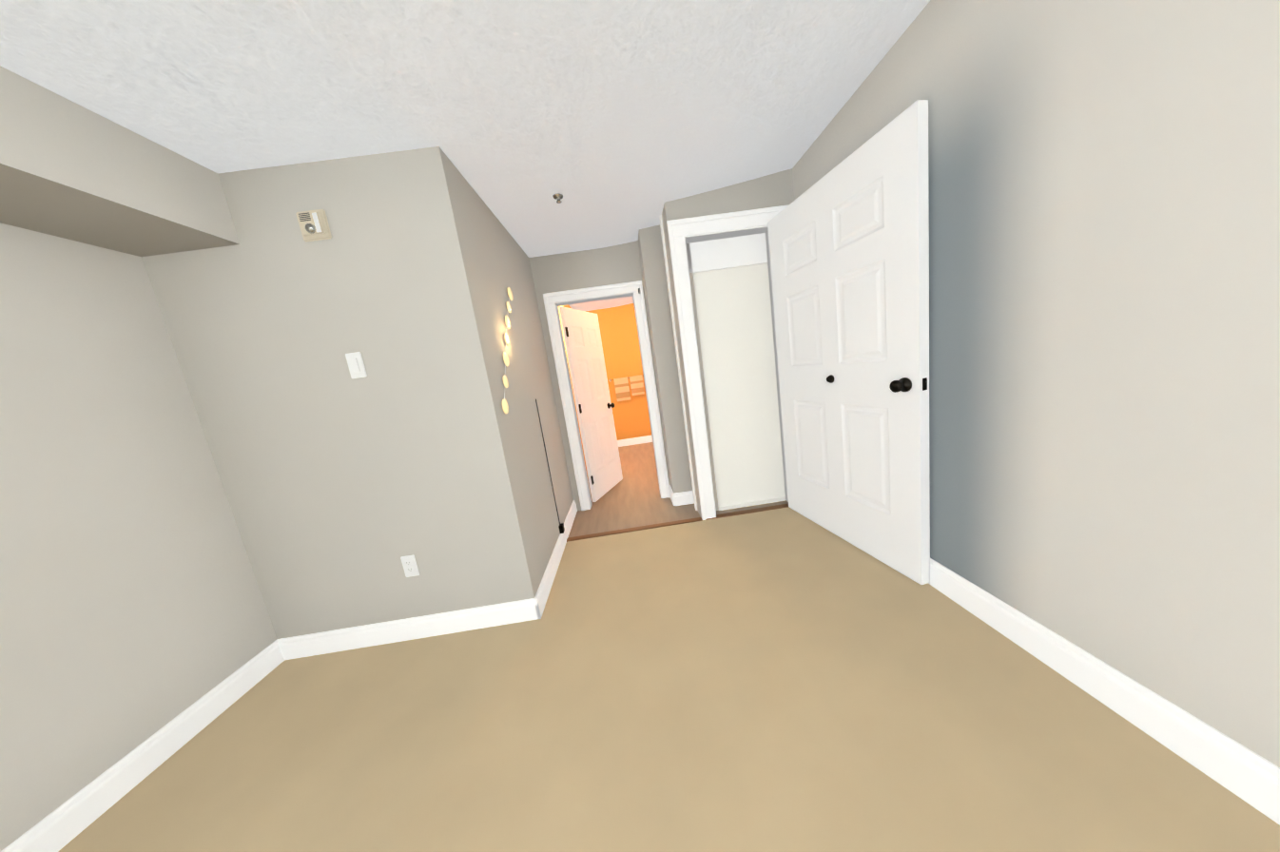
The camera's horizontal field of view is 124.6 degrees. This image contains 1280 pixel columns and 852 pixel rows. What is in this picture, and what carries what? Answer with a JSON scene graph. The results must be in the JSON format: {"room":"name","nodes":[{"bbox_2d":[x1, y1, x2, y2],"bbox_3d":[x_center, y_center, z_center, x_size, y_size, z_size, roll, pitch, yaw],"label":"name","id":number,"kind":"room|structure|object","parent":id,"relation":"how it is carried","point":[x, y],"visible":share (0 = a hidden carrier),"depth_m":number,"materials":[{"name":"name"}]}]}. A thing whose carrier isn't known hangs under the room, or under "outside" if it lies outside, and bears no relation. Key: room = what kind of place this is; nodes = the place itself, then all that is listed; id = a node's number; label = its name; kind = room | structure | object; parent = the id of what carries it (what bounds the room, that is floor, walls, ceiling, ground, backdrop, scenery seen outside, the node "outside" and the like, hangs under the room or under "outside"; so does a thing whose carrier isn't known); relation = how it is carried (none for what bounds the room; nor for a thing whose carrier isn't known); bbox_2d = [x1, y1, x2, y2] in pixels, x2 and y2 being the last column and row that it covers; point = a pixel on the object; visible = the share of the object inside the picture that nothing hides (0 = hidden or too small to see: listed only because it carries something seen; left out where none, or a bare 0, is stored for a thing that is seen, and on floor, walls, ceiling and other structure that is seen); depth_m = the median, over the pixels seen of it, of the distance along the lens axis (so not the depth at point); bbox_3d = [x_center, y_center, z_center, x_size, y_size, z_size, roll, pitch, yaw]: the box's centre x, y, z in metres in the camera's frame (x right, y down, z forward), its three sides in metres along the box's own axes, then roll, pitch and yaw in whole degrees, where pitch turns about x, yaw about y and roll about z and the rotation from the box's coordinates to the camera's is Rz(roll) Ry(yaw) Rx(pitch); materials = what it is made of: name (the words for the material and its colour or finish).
{"room":"empty bedroom","nodes":[
{"label":"empty bedroom","id":0,"kind":"room"},
{"bbox_2d":[0,222,277,851],"bbox_3d":[-2.052,0.320,-1.084,0.120,2.800,5.540,-8,9,-2],"label":"wall","id":1,"kind":"structure","parent":0,"point":[134,614],"depth_m":1.27,"materials":[{"name":"beige paint"}]},
{"bbox_2d":[0,640,282,851],"bbox_3d":[-1.799,1.615,-0.834,0.015,0.118,5.370,-8,9,-2],"label":"baseboard","id":2,"kind":"structure","parent":1,"relation":"attached to","point":[62,825],"depth_m":1.27,"materials":[{"name":"white wood"}]},
{"bbox_2d":[141,146,588,639],"bbox_3d":[-1.605,-0.557,3.904,1.525,2.800,4.630,-8,9,-2],"label":"wall","id":3,"kind":"structure","parent":0,"point":[344,491],"depth_m":1.65,"materials":[{"name":"grey paint"}]},
{"bbox_2d":[296,209,331,242],"bbox_3d":[-1.458,-0.895,1.490,0.125,0.125,0.045,-8,9,-2],"label":"fire alarm","id":4,"kind":"object","parent":3,"relation":"attached to","point":[314,224],"visible":1,"depth_m":1.49,"materials":[{"name":"beige plastic"}]},
{"bbox_2d":[345,351,367,378],"bbox_3d":[-1.358,-0.289,1.605,0.072,0.118,0.014,-8,9,-2],"label":"rocker light switch","id":5,"kind":"object","parent":3,"relation":"attached to","point":[356,364],"visible":1,"depth_m":1.60,"materials":[{"name":"white plastic"}]},
{"bbox_2d":[275,599,533,661],"bbox_3d":[-1.241,1.101,1.826,1.350,0.118,0.015,-8,9,-2],"label":"baseboard","id":6,"kind":"structure","parent":3,"relation":"attached to","point":[510,612],"depth_m":1.82,"materials":[{"name":"white wood"}]},
{"bbox_2d":[400,554,419,577],"bbox_3d":[-1.214,0.740,1.775,0.072,0.118,0.009,-8,9,-2],"label":"outlet","id":7,"kind":"object","parent":3,"relation":"attached to","point":[410,565],"visible":1,"depth_m":1.77,"materials":[{"name":"white plastic"}]},
{"bbox_2d":[502,287,512,413],"bbox_3d":[-0.782,-0.480,1.985,0.017,0.770,0.580,-8,9,-2],"label":"wall decoration","id":8,"kind":"object","parent":3,"relation":"attached to","point":[505,408],"depth_m":1.93,"materials":[{"name":"gold"}]},
{"bbox_2d":[535,399,564,533],"bbox_3d":[-0.673,0.313,2.520,0.030,1.040,0.050,-8,9,-2],"label":"pole","id":9,"kind":"object","parent":3,"relation":"attached to","point":[561,526],"depth_m":2.55,"materials":[{"name":"brown metal"}]},
{"bbox_2d":[529,500,577,620],"bbox_3d":[-0.597,0.889,2.560,0.015,0.118,1.465,-8,9,-2],"label":"baseboard","id":10,"kind":"structure","parent":3,"relation":"attached to","point":[537,604],"depth_m":2.17,"materials":[{"name":"white wood"}]},
{"bbox_2d":[0,0,930,310],"bbox_3d":[-0.489,-1.478,1.034,3.850,0.500,10.120,-8,9,-2],"label":"ceiling","id":11,"kind":"structure","parent":0,"point":[616,122],"depth_m":1.25,"materials":[{"name":"paint"}]},
{"bbox_2d":[0,65,239,256],"bbox_3d":[-1.923,-0.708,-1.202,0.430,0.690,5.370,-8,9,-2],"label":"beam","id":12,"kind":"structure","parent":11,"relation":"attached to","point":[69,169],"depth_m":1.16,"materials":[{"name":"beige paint"}]},
{"bbox_2d":[552,193,562,203],"bbox_3d":[-0.490,-1.365,2.025,0.063,0.034,0.063,-8,9,-2],"label":"sprinkler","id":13,"kind":"object","parent":11,"relation":"attached to","point":[558,197],"visible":1,"depth_m":2.02,"materials":[{"name":"silver metal"}]},
{"bbox_2d":[529,240,669,510],"bbox_3d":[-0.191,-0.636,3.146,1.295,2.800,0.120,-8,9,-2],"label":"wall","id":14,"kind":"structure","parent":0,"point":[610,265],"depth_m":2.97,"materials":[{"name":"grey paint"}]},
{"bbox_2d":[559,306,622,502],"bbox_3d":[-0.483,-0.235,3.597,0.171,1.930,0.702,-4,10,22],"label":"bathroom door","id":15,"kind":"structure","parent":14,"relation":"in","point":[586,359],"depth_m":3.52,"materials":[{"name":"white paint"}]},
{"bbox_2d":[543,280,670,510],"bbox_3d":[-0.281,-0.240,3.194,0.878,2.035,0.142,-8,9,-2],"label":"door frame","id":16,"kind":"structure","parent":14,"relation":"attached to","point":[552,300],"depth_m":3.09,"materials":[{"name":"white wood"}]},
{"bbox_2d":[584,303,651,440],"bbox_3d":[-0.434,-1.032,5.788,2.500,2.800,0.120,-8,9,-2],"label":"wall","id":17,"kind":"structure","parent":0,"point":[619,339],"depth_m":5.73,"materials":[{"name":"orange paint"}]},
{"bbox_2d":[609,374,644,401],"bbox_3d":[-0.194,-0.648,5.757,0.624,0.392,0.084,-8,9,-2],"label":"towel","id":18,"kind":"object","parent":17,"relation":"attached to","point":[622,388],"visible":0.92,"depth_m":5.71,"materials":[{"name":"beige fabric"}]},
{"bbox_2d":[617,435,652,446],"bbox_3d":[-0.242,0.289,5.935,2.500,0.118,0.015,-8,9,-2],"label":"baseboard","id":19,"kind":"structure","parent":17,"relation":"attached to","point":[649,438],"depth_m":5.93,"materials":[{"name":"white wood"}]},
{"bbox_2d":[637,224,692,493],"bbox_3d":[0.289,-0.679,2.986,0.342,2.800,0.230,-8,9,-2],"label":"wall","id":20,"kind":"structure","parent":0,"point":[656,296],"depth_m":2.89,"materials":[{"name":"grey paint"}]},
{"bbox_2d":[670,490,694,505],"bbox_3d":[0.476,0.651,3.078,0.357,0.118,0.015,-8,9,-2],"label":"baseboard","id":21,"kind":"structure","parent":20,"relation":"attached to","point":[681,498],"depth_m":3.07,"materials":[{"name":"white wood"}]},
{"bbox_2d":[58,506,1279,851],"bbox_3d":[-0.114,1.414,-0.397,3.670,0.100,6.370,-8,9,-2],"label":"floor carpet","id":22,"kind":"object","parent":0,"point":[783,680],"visible":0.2,"depth_m":1.18,"materials":[{"name":"beige carpet"}]},
{"bbox_2d":[566,504,788,542],"bbox_3d":[0.407,0.772,2.744,2.045,0.008,0.055,-8,9,-2],"label":"threshold","id":23,"kind":"object","parent":22,"relation":"on","point":[674,523],"depth_m":2.73,"materials":[{"name":"brown wood"}]},
{"bbox_2d":[568,442,788,537],"bbox_3d":[0.085,0.572,4.609,2.765,0.096,3.750,-8,9,-2],"label":"floor","id":24,"kind":"structure","parent":0,"point":[631,498],"depth_m":3.24,"materials":[{"name":"brown wood"}]},
{"bbox_2d":[659,213,785,510],"bbox_3d":[0.751,-0.704,2.732,0.935,2.800,0.050,-8,9,-2],"label":"wall","id":25,"kind":"structure","parent":0,"point":[733,305],"depth_m":2.76,"materials":[{"name":"white paint"}]},
{"bbox_2d":[661,168,794,517],"bbox_3d":[0.764,-0.682,2.589,0.923,2.800,0.120,-8,9,-2],"label":"wall","id":26,"kind":"structure","parent":0,"point":[773,189],"depth_m":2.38,"materials":[{"name":"grey paint"}]},
{"bbox_2d":[686,232,767,272],"bbox_3d":[0.642,-1.334,2.552,0.695,0.260,0.020,-8,9,-2],"label":"shelf","id":27,"kind":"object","parent":26,"relation":"attached to","point":[718,254],"depth_m":2.55,"materials":[{"name":"white wood"}]},
{"bbox_2d":[666,205,788,520],"bbox_3d":[0.777,-0.412,2.622,0.871,2.258,0.142,-8,9,-2],"label":"trim","id":28,"kind":"structure","parent":26,"relation":"attached to","point":[680,230],"depth_m":2.48,"materials":[{"name":"white wood"}]},
{"bbox_2d":[718,496,785,510],"bbox_3d":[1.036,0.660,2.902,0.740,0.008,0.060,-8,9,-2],"label":"baseboard","id":29,"kind":"structure","parent":0,"point":[747,504],"depth_m":2.89,"materials":[{"name":"white wood"}]},
{"bbox_2d":[792,0,1279,768],"bbox_3d":[1.346,-0.551,1.270,0.120,2.800,10.120,-8,9,-2],"label":"wall","id":30,"kind":"structure","parent":0,"point":[1104,331],"depth_m":0.95,"materials":[{"name":"beige paint"}]},
{"bbox_2d":[767,99,930,584],"bbox_3d":[1.144,-0.320,2.027,0.118,2.140,1.072,-10,9,-10],"label":"door","id":31,"kind":"structure","parent":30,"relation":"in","point":[848,239],"depth_m":1.79,"materials":[{"name":"white paint"}]},
{"bbox_2d":[928,558,1279,824],"bbox_3d":[1.555,1.042,-0.321,0.015,0.135,6.230,-8,9,-2],"label":"baseboard","id":32,"kind":"structure","parent":30,"relation":"attached to","point":[1245,774],"depth_m":1.01,"materials":[{"name":"white wood"}]}
]}

